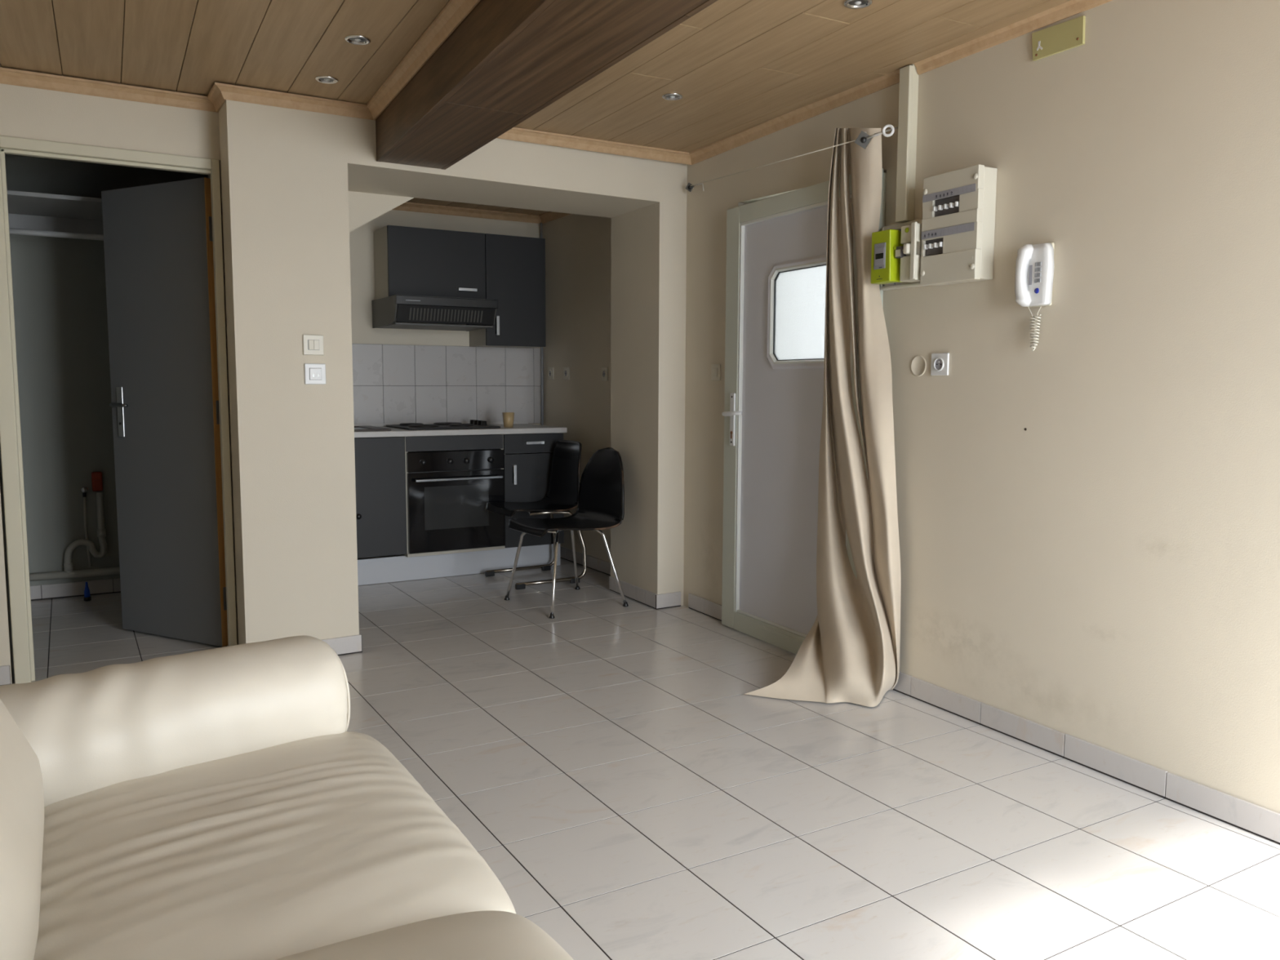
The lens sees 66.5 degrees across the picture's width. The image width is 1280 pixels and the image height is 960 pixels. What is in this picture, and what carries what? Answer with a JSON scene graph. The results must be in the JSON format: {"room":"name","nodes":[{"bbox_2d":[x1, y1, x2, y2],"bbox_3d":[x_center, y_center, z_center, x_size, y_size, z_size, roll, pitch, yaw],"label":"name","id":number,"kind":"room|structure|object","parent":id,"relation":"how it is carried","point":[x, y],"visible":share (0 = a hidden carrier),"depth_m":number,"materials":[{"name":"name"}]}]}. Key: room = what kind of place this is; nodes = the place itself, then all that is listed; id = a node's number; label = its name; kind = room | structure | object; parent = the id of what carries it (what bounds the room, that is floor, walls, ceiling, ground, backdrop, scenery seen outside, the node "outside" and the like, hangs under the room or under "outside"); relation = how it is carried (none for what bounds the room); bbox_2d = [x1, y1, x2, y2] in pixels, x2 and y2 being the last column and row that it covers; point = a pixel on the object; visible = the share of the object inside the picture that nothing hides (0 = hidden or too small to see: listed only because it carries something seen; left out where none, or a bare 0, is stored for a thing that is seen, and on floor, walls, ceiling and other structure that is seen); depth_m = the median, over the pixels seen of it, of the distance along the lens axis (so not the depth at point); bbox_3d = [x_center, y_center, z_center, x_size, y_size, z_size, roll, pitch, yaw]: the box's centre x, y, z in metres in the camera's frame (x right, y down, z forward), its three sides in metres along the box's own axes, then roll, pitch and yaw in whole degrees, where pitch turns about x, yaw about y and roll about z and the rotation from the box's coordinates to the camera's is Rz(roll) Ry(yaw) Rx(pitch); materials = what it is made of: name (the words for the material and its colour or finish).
{"room":"living room","nodes":[
{"label":"living room","id":0,"kind":"room"},
{"bbox_2d":[0,443,13,675],"bbox_3d":[-2.864,-0.460,4.311,0.100,2.340,1.560,-3,7,-30],"label":"wall","id":1,"kind":"structure","parent":0,"point":[0,443],"depth_m":3.78,"materials":[{"name":"grey paint"}]},
{"bbox_2d":[8,227,103,240],"bbox_3d":[-2.607,-1.209,4.888,0.992,0.047,0.048,-3,7,-30],"label":"hanging rail","id":2,"kind":"object","parent":1,"relation":"attached to","point":[12,231],"visible":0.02,"depth_m":4.74,"materials":[{"name":"white metal"}]},
{"bbox_2d":[4,154,208,586],"bbox_3d":[-3.074,-0.543,5.147,1.600,2.340,0.100,-3,7,-30],"label":"wall","id":3,"kind":"structure","parent":0,"point":[59,284],"depth_m":5.12,"materials":[{"name":"grey paint"}]},
{"bbox_2d":[7,190,103,235],"bbox_3d":[-2.629,-1.302,4.917,0.991,0.120,0.608,-3,7,-30],"label":"shelf","id":4,"kind":"object","parent":3,"relation":"attached to","point":[26,210],"visible":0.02,"depth_m":4.91,"materials":[{"name":"grey wood"}]},
{"bbox_2d":[29,491,119,581],"bbox_3d":[-2.770,0.285,5.299,0.960,0.455,0.042,-3,7,-30],"label":"drain pipe","id":5,"kind":"object","parent":3,"relation":"attached to","point":[68,572],"visible":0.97,"depth_m":5.20,"materials":[{"name":"beige plastic"}]},
{"bbox_2d":[30,577,120,600],"bbox_3d":[-2.790,0.573,5.363,0.995,0.078,0.009,-3,7,-30],"label":"baseboard","id":6,"kind":"structure","parent":3,"relation":"attached to","point":[109,585],"depth_m":5.22,"materials":[{"name":"grey tile"}]},
{"bbox_2d":[80,486,91,567],"bbox_3d":[-2.953,0.251,5.201,0.034,0.438,0.065,-3,7,-30],"label":"pipe","id":7,"kind":"object","parent":3,"relation":"attached to","point":[84,490],"visible":1,"depth_m":5.20,"materials":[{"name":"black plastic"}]},
{"bbox_2d":[91,471,102,491],"bbox_3d":[-2.904,0.008,5.219,0.050,0.104,0.039,-3,7,-30],"label":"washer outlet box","id":8,"kind":"object","parent":3,"relation":"attached to","point":[96,477],"visible":1,"depth_m":5.21,"materials":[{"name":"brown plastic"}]},
{"bbox_2d":[0,65,220,684],"bbox_3d":[-2.317,-0.395,3.679,1.410,2.340,0.090,-3,7,-30],"label":"wall","id":9,"kind":"structure","parent":0,"point":[28,113],"depth_m":3.69,"materials":[{"name":"beige paint"}]},
{"bbox_2d":[0,135,237,684],"bbox_3d":[-2.210,-0.283,4.112,0.791,2.033,0.729,-3,7,-30],"label":"door","id":10,"kind":"structure","parent":9,"relation":"in","point":[163,246],"depth_m":4.18,"materials":[{"name":"grey wood"}]},
{"bbox_2d":[348,191,413,231],"bbox_3d":[-1.507,-1.389,5.223,0.727,0.502,1.310,-3,7,-30],"label":"wall","id":11,"kind":"structure","parent":0,"point":[363,207],"depth_m":4.60,"materials":[{"name":"beige paint"}]},
{"bbox_2d":[391,202,571,223],"bbox_3d":[-0.753,-1.639,5.643,1.014,0.047,1.307,-3,7,-30],"label":"trim","id":12,"kind":"structure","parent":11,"relation":"attached to","point":[548,216],"depth_m":6.20,"materials":[{"name":"brown wood"}]},
{"bbox_2d":[349,209,541,559],"bbox_3d":[-1.377,-0.641,6.208,1.875,2.340,0.120,-3,7,-30],"label":"wall","id":13,"kind":"structure","parent":0,"point":[361,238],"depth_m":6.01,"materials":[{"name":"beige paint"}]},
{"bbox_2d":[373,225,485,299],"bbox_3d":[-1.274,-1.300,5.940,0.600,0.409,0.325,-3,7,-30],"label":"upper cabinet","id":14,"kind":"object","parent":13,"relation":"attached to","point":[408,260],"visible":0.8,"depth_m":5.81,"materials":[{"name":"grey"}]},
{"bbox_2d":[372,294,497,331],"bbox_3d":[-1.238,-1.002,5.880,0.617,0.168,0.510,-3,7,-30],"label":"extractor hood","id":15,"kind":"object","parent":14,"relation":"attached to","point":[476,313],"visible":1,"depth_m":5.70,"materials":[{"name":"grey metal"}]},
{"bbox_2d":[351,343,543,424],"bbox_3d":[-1.401,-0.593,6.123,1.742,0.503,0.011,-3,7,-30],"label":"backsplash","id":16,"kind":"structure","parent":13,"relation":"attached to","point":[393,384],"depth_m":6.21,"materials":[{"name":"grey tile"}]},
{"bbox_2d":[469,233,546,347],"bbox_3d":[-0.841,-1.189,6.207,0.402,0.677,0.325,-3,7,-30],"label":"upper cabinet","id":17,"kind":"object","parent":13,"relation":"attached to","point":[515,265],"visible":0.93,"depth_m":6.09,"materials":[{"name":"grey"}]},
{"bbox_2d":[208,99,687,644],"bbox_3d":[-0.726,-0.485,4.659,2.330,2.340,0.605,-3,7,-30],"label":"wall","id":18,"kind":"structure","parent":0,"point":[287,175],"depth_m":4.02,"materials":[{"name":"beige paint"}]},
{"bbox_2d":[0,0,480,119],"bbox_3d":[-0.832,-1.263,1.629,1.982,0.053,4.780,-3,7,-30],"label":"trim","id":19,"kind":"structure","parent":18,"relation":"attached to","point":[455,11],"depth_m":3.68,"materials":[{"name":"brown wood"}]},
{"bbox_2d":[302,334,324,355],"bbox_3d":[-1.323,-0.547,3.952,0.082,0.082,0.014,-3,7,-33],"label":"light switch","id":20,"kind":"object","parent":18,"relation":"attached to","point":[313,344],"visible":1,"depth_m":3.95,"materials":[{"name":"beige plastic"}]},
{"bbox_2d":[304,363,325,384],"bbox_3d":[-1.320,-0.431,3.966,0.084,0.084,0.015,-3,7,-33],"label":"light switch","id":21,"kind":"object","parent":18,"relation":"attached to","point":[314,373],"visible":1,"depth_m":3.96,"materials":[{"name":"white plastic"}]},
{"bbox_2d":[321,634,362,655],"bbox_3d":[-1.383,0.709,4.043,0.465,0.078,0.009,-3,7,-32],"label":"baseboard","id":22,"kind":"structure","parent":18,"relation":"attached to","point":[353,644],"depth_m":4.13,"materials":[{"name":"grey tile"}]},
{"bbox_2d":[608,576,656,608],"bbox_3d":[-0.042,0.599,5.217,0.009,0.078,0.530,-3,6,-28],"label":"baseboard","id":23,"kind":"object","parent":18,"relation":"attached to","point":[637,593],"visible":0.93,"depth_m":5.18,"materials":[{"name":"grey tile"}]},
{"bbox_2d":[655,591,680,609],"bbox_3d":[0.147,0.620,5.019,0.153,0.077,0.009,-3,7,-32],"label":"baseboard","id":24,"kind":"object","parent":18,"relation":"attached to","point":[668,600],"visible":1,"depth_m":5.01,"materials":[{"name":"grey tile"}]},
{"bbox_2d":[0,0,1071,215],"bbox_3d":[-0.545,-1.426,2.772,4.113,0.095,6.722,-3,7,-30],"label":"ceiling","id":25,"kind":"structure","parent":0,"point":[737,66],"depth_m":3.31,"materials":[{"name":"brown wood"}]},
{"bbox_2d":[315,75,338,84],"bbox_3d":[-1.164,-1.486,3.624,0.085,0.008,0.085,-3,7,-30],"label":"recessed light","id":26,"kind":"object","parent":25,"relation":"in","point":[322,78],"visible":1,"depth_m":3.62,"materials":[{"name":"silver metal"}]},
{"bbox_2d":[344,34,371,44],"bbox_3d":[-0.926,-1.443,3.202,0.085,0.008,0.085,-3,7,-30],"label":"recessed light","id":27,"kind":"object","parent":25,"relation":"in","point":[356,39],"visible":1,"depth_m":3.20,"materials":[{"name":"silver metal"}]},
{"bbox_2d":[375,0,718,169],"bbox_3d":[0.074,-1.223,2.057,0.448,0.212,4.605,-3,6,-29],"label":"ceiling beam","id":28,"kind":"structure","parent":25,"relation":"attached to","point":[507,61],"depth_m":2.88,"materials":[{"name":"brown wood"}]},
{"bbox_2d":[662,93,683,100],"bbox_3d":[0.127,-1.500,3.821,0.085,0.008,0.085,-3,7,-30],"label":"recessed light","id":29,"kind":"object","parent":25,"relation":"in","point":[668,96],"visible":1,"depth_m":3.81,"materials":[{"name":"silver metal"}]},
{"bbox_2d":[843,0,872,8],"bbox_3d":[0.642,-1.404,2.873,0.085,0.008,0.085,-3,7,-30],"label":"recessed light","id":30,"kind":"object","parent":25,"relation":"in","point":[851,4],"visible":1,"depth_m":2.88,"materials":[{"name":"silver metal"}]},
{"bbox_2d":[542,213,611,562],"bbox_3d":[-0.263,-0.619,6.035,0.130,2.340,1.310,-3,7,-30],"label":"wall","id":31,"kind":"structure","parent":0,"point":[578,246],"depth_m":6.08,"materials":[{"name":"beige paint"}]},
{"bbox_2d":[540,222,543,425],"bbox_3d":[-0.655,-0.609,6.533,0.016,2.180,0.016,-3,7,-30],"label":"pipe","id":32,"kind":"object","parent":31,"relation":"attached to","point":[541,224],"visible":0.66,"depth_m":6.52,"materials":[{"name":"grey plastic"}]},
{"bbox_2d":[547,367,554,379],"bbox_3d":[-0.591,-0.704,6.445,0.013,0.082,0.082,-3,7,-30],"label":"wall socket","id":33,"kind":"object","parent":31,"relation":"attached to","point":[550,370],"visible":1,"depth_m":6.43,"materials":[{"name":"beige plastic"}]},
{"bbox_2d":[563,366,569,379],"bbox_3d":[-0.472,-0.682,6.244,0.013,0.082,0.082,-3,7,-30],"label":"wall socket","id":34,"kind":"object","parent":31,"relation":"attached to","point":[566,370],"visible":1,"depth_m":6.23,"materials":[{"name":"beige plastic"}]},
{"bbox_2d":[560,546,610,575],"bbox_3d":[-0.328,0.509,6.111,0.009,0.078,1.290,-3,7,-30],"label":"baseboard","id":35,"kind":"structure","parent":31,"relation":"attached to","point":[599,565],"depth_m":6.08,"materials":[{"name":"grey tile"}]},
{"bbox_2d":[601,367,608,381],"bbox_3d":[-0.211,-0.631,5.803,0.013,0.082,0.070,-3,7,-30],"label":"wall socket","id":36,"kind":"object","parent":31,"relation":"attached to","point":[604,370],"visible":1,"depth_m":5.79,"materials":[{"name":"beige plastic"}]},
{"bbox_2d":[12,557,1279,959],"bbox_3d":[-0.505,0.895,3.108,3.900,0.100,6.850,-3,7,-30],"label":"floor","id":37,"kind":"structure","parent":0,"point":[612,765],"depth_m":2.69,"materials":[{"name":"grey tile"}]},
{"bbox_2d":[83,582,91,600],"bbox_3d":[-2.906,0.584,5.126,0.035,0.100,0.034,-3,7,-30],"label":"bottle","id":38,"kind":"object","parent":37,"relation":"on","point":[87,597],"depth_m":5.12,"materials":[{"name":"blue plastic"}]},
{"bbox_2d":[0,635,573,959],"bbox_3d":[-0.622,0.594,1.116,1.095,0.890,2.002,-3,7,-30],"label":"sofa","id":39,"kind":"object","parent":37,"relation":"on","point":[220,803],"visible":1,"depth_m":1.49,"materials":[{"name":"beige leather"}]},
{"bbox_2d":[0,698,44,959],"bbox_3d":[-0.989,0.405,1.231,0.394,0.540,0.685,-3,7,-30],"label":"cushion","id":40,"kind":"object","parent":39,"relation":"on","point":[21,744],"depth_m":1.22,"materials":[{"name":"beige leather"}]},
{"bbox_2d":[33,731,515,959],"bbox_3d":[-0.665,0.640,1.610,0.675,0.231,0.832,-3,7,-30],"label":"seat cushion","id":41,"kind":"object","parent":39,"relation":"on","point":[268,845],"depth_m":1.45,"materials":[{"name":"beige leather"}]},
{"bbox_2d":[274,910,573,959],"bbox_3d":[-0.249,0.703,0.899,0.670,0.248,0.834,-3,7,-30],"label":"seat cushion","id":42,"kind":"object","parent":39,"relation":"on","point":[451,935],"depth_m":1.21,"materials":[{"name":"beige leather"}]},
{"bbox_2d":[354,436,406,558],"bbox_3d":[-1.734,0.083,5.642,0.612,0.679,0.576,-3,7,-30],"label":"base cabinet","id":43,"kind":"object","parent":37,"relation":"on","point":[380,462],"visible":0.39,"depth_m":5.50,"materials":[{"name":"grey"}]},
{"bbox_2d":[354,421,567,437],"bbox_3d":[-1.300,-0.305,5.865,1.624,0.051,0.598,-3,7,-30],"label":"countertop","id":44,"kind":"structure","parent":43,"relation":"on","point":[519,427],"depth_m":5.76,"materials":[{"name":"laminate"}]},
{"bbox_2d":[354,426,391,431],"bbox_3d":[-1.732,-0.295,5.612,0.480,0.009,0.445,-3,7,-30],"label":"sink","id":45,"kind":"object","parent":44,"relation":"in","point":[356,428],"visible":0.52,"depth_m":5.61,"materials":[{"name":"silver metal"}]},
{"bbox_2d":[386,419,500,430],"bbox_3d":[-1.200,-0.340,5.933,0.565,0.040,0.465,-3,7,-30],"label":"cooktop","id":46,"kind":"object","parent":44,"relation":"in","point":[473,424],"visible":1,"depth_m":5.82,"materials":[{"name":"black metal"}]},
{"bbox_2d":[502,412,514,427],"bbox_3d":[-0.809,-0.370,6.000,0.075,0.090,0.075,-3,7,-30],"label":"cup","id":47,"kind":"object","parent":44,"relation":"on","point":[508,417],"visible":1,"depth_m":5.97,"materials":[{"name":"beige"}]},
{"bbox_2d":[402,434,505,557],"bbox_3d":[-1.215,0.061,5.958,0.600,0.694,0.556,-3,7,-30],"label":"base cabinet","id":48,"kind":"object","parent":37,"relation":"on","point":[454,442],"visible":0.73,"depth_m":5.69,"materials":[{"name":"grey"}]},
{"bbox_2d":[406,448,505,553],"bbox_3d":[-1.184,0.101,5.909,0.587,0.581,0.558,-3,7,-30],"label":"oven","id":49,"kind":"object","parent":48,"relation":"in","point":[449,492],"visible":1,"depth_m":5.70,"materials":[{"name":"black glass"}]},
{"bbox_2d":[357,543,559,585],"bbox_3d":[-1.204,0.503,5.767,1.614,0.147,0.018,-3,7,-30],"label":"plinth","id":50,"kind":"object","parent":37,"relation":"on","point":[395,568],"visible":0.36,"depth_m":5.79,"materials":[{"name":"grey"}]},
{"bbox_2d":[503,432,564,547],"bbox_3d":[-0.777,0.039,6.203,0.400,0.694,0.576,-3,7,-30],"label":"base cabinet","id":51,"kind":"object","parent":37,"relation":"on","point":[527,457],"visible":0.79,"depth_m":5.95,"materials":[{"name":"grey"}]},
{"bbox_2d":[484,440,586,589],"bbox_3d":[-0.602,0.180,5.713,0.485,0.808,0.468,-3,7,-32],"label":"dining chair","id":52,"kind":"object","parent":37,"relation":"on","point":[562,495],"visible":0.97,"depth_m":5.78,"materials":[{"name":"black plastic"}]},
{"bbox_2d":[504,447,628,618],"bbox_3d":[-0.376,0.241,5.099,0.520,0.810,0.544,-4,7,-34],"label":"dining chair","id":53,"kind":"object","parent":37,"relation":"on","point":[601,504],"visible":1,"depth_m":5.15,"materials":[{"name":"black plastic"}]},
{"bbox_2d":[688,593,721,621],"bbox_3d":[0.334,0.636,4.860,0.009,0.078,0.355,-3,6,-28],"label":"baseboard","id":54,"kind":"structure","parent":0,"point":[709,608],"depth_m":4.87,"materials":[{"name":"grey tile"}]},
{"bbox_2d":[683,0,1279,813],"bbox_3d":[1.402,-0.305,2.925,0.160,2.340,4.820,-3,6,-28],"label":"wall","id":55,"kind":"structure","parent":0,"point":[1104,571],"depth_m":2.86,"materials":[{"name":"beige paint"}]},
{"bbox_2d":[497,69,899,164],"bbox_3d":[0.091,-1.489,3.849,1.271,0.062,1.506,-3,7,-30],"label":"trim","id":56,"kind":"structure","parent":55,"relation":"attached to","point":[813,109],"depth_m":4.38,"materials":[{"name":"brown wood"}]},
{"bbox_2d":[711,364,720,380],"bbox_3d":[0.364,-0.518,4.696,0.012,0.078,0.075,-3,6,-28],"label":"light switch","id":57,"kind":"object","parent":55,"relation":"attached to","point":[715,368],"visible":1,"depth_m":4.68,"materials":[{"name":"beige plastic"}]},
{"bbox_2d":[685,124,897,192],"bbox_3d":[0.549,-1.317,4.087,0.170,0.143,1.570,-3,6,-28],"label":"curtain rod","id":58,"kind":"object","parent":55,"relation":"attached to","point":[864,139],"visible":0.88,"depth_m":3.50,"materials":[{"name":"silver metal"}]},
{"bbox_2d":[745,128,901,706],"bbox_3d":[0.747,-0.265,3.547,0.485,2.121,0.532,5,7,41],"label":"curtain","id":59,"kind":"object","parent":58,"relation":"hanging from","point":[850,653],"visible":0.98,"depth_m":3.64,"materials":[{"name":"beige fabric"}]},
{"bbox_2d":[721,168,886,654],"bbox_3d":[0.694,-0.247,4.156,0.273,1.977,1.007,-3,6,-28],"label":"door","id":60,"kind":"structure","parent":55,"relation":"in","point":[775,273],"depth_m":4.23,"materials":[{"name":"grey"}]},
{"bbox_2d":[880,218,924,290],"bbox_3d":[0.965,-0.808,3.500,0.036,0.231,0.261,-3,6,-28],"label":"board","id":61,"kind":"object","parent":55,"relation":"attached to","point":[903,285],"visible":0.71,"depth_m":3.53,"materials":[{"name":"beige plastic"}]},
{"bbox_2d":[871,228,903,284],"bbox_3d":[0.896,-0.801,3.495,0.091,0.188,0.116,-3,6,-28],"label":"meter","id":62,"kind":"object","parent":61,"relation":"attached to","point":[885,267],"visible":0.83,"depth_m":3.46,"materials":[{"name":"green plastic"}]},
{"bbox_2d":[893,221,921,282],"bbox_3d":[0.945,-0.795,3.412,0.082,0.196,0.102,-3,6,-28],"label":"main breaker","id":63,"kind":"object","parent":61,"relation":"attached to","point":[909,254],"visible":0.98,"depth_m":3.38,"materials":[{"name":"beige plastic"}]},
{"bbox_2d":[895,63,918,222],"bbox_3d":[0.952,-1.204,3.477,0.046,0.556,0.052,-3,6,-28],"label":"duct","id":64,"kind":"object","parent":55,"relation":"attached to","point":[908,76],"visible":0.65,"depth_m":3.46,"materials":[{"name":"beige plastic"}]},
{"bbox_2d":[911,355,926,376],"bbox_3d":[1.000,-0.410,3.503,0.004,0.075,0.075,-3,6,-28],"label":"disc","id":65,"kind":"object","parent":55,"relation":"attached to","point":[918,364],"visible":1,"depth_m":3.50,"materials":[{"name":"beige paint"}]},
{"bbox_2d":[930,352,949,375],"bbox_3d":[1.046,-0.404,3.407,0.013,0.078,0.080,-3,6,-28],"label":"wall socket","id":66,"kind":"object","parent":55,"relation":"attached to","point":[940,362],"visible":1,"depth_m":3.40,"materials":[{"name":"white plastic"}]},
{"bbox_2d":[920,164,996,285],"bbox_3d":[1.059,-0.841,3.258,0.090,0.361,0.246,-3,6,-28],"label":"panel","id":67,"kind":"object","parent":55,"relation":"attached to","point":[959,206],"visible":1,"depth_m":3.20,"materials":[{"name":"beige plastic"}]},
{"bbox_2d":[913,0,1112,75],"bbox_3d":[1.675,-1.317,2.097,0.043,0.047,3.028,-3,6,-28],"label":"trim","id":68,"kind":"structure","parent":55,"relation":"attached to","point":[1070,8],"depth_m":3.07,"materials":[{"name":"brown wood"}]},
{"bbox_2d":[1014,242,1054,351],"bbox_3d":[1.215,-0.563,3.009,0.072,0.329,0.102,-3,6,-28],"label":"intercom","id":69,"kind":"object","parent":55,"relation":"attached to","point":[1034,264],"visible":1,"depth_m":3.00,"materials":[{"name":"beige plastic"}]},
{"bbox_2d":[1031,15,1085,61],"bbox_3d":[1.254,-1.326,2.929,0.012,0.086,0.186,-3,6,-28],"label":"board","id":70,"kind":"object","parent":55,"relation":"attached to","point":[1069,34],"visible":1,"depth_m":2.92,"materials":[{"name":"gold metal"}]},
{"bbox_2d":[893,671,1279,844],"bbox_3d":[1.647,0.885,2.385,0.009,0.078,3.170,-3,6,-28],"label":"baseboard","id":71,"kind":"structure","parent":55,"relation":"attached to","point":[1260,821],"depth_m":2.88,"materials":[{"name":"grey tile"}]},
{"bbox_3d":[-1.735,-0.147,1.192,0.120,2.340,4.990,-3,7,-30],"label":"wall","id":72,"kind":"structure","parent":0,"visible":0},
{"bbox_2d":[0,665,10,685],"bbox_3d":[-2.645,0.753,3.543,0.602,0.078,0.009,-3,7,-30],"label":"baseboard","id":73,"kind":"structure","parent":72,"relation":"attached to","point":[5,673],"depth_m":3.68,"materials":[{"name":"grey tile"}]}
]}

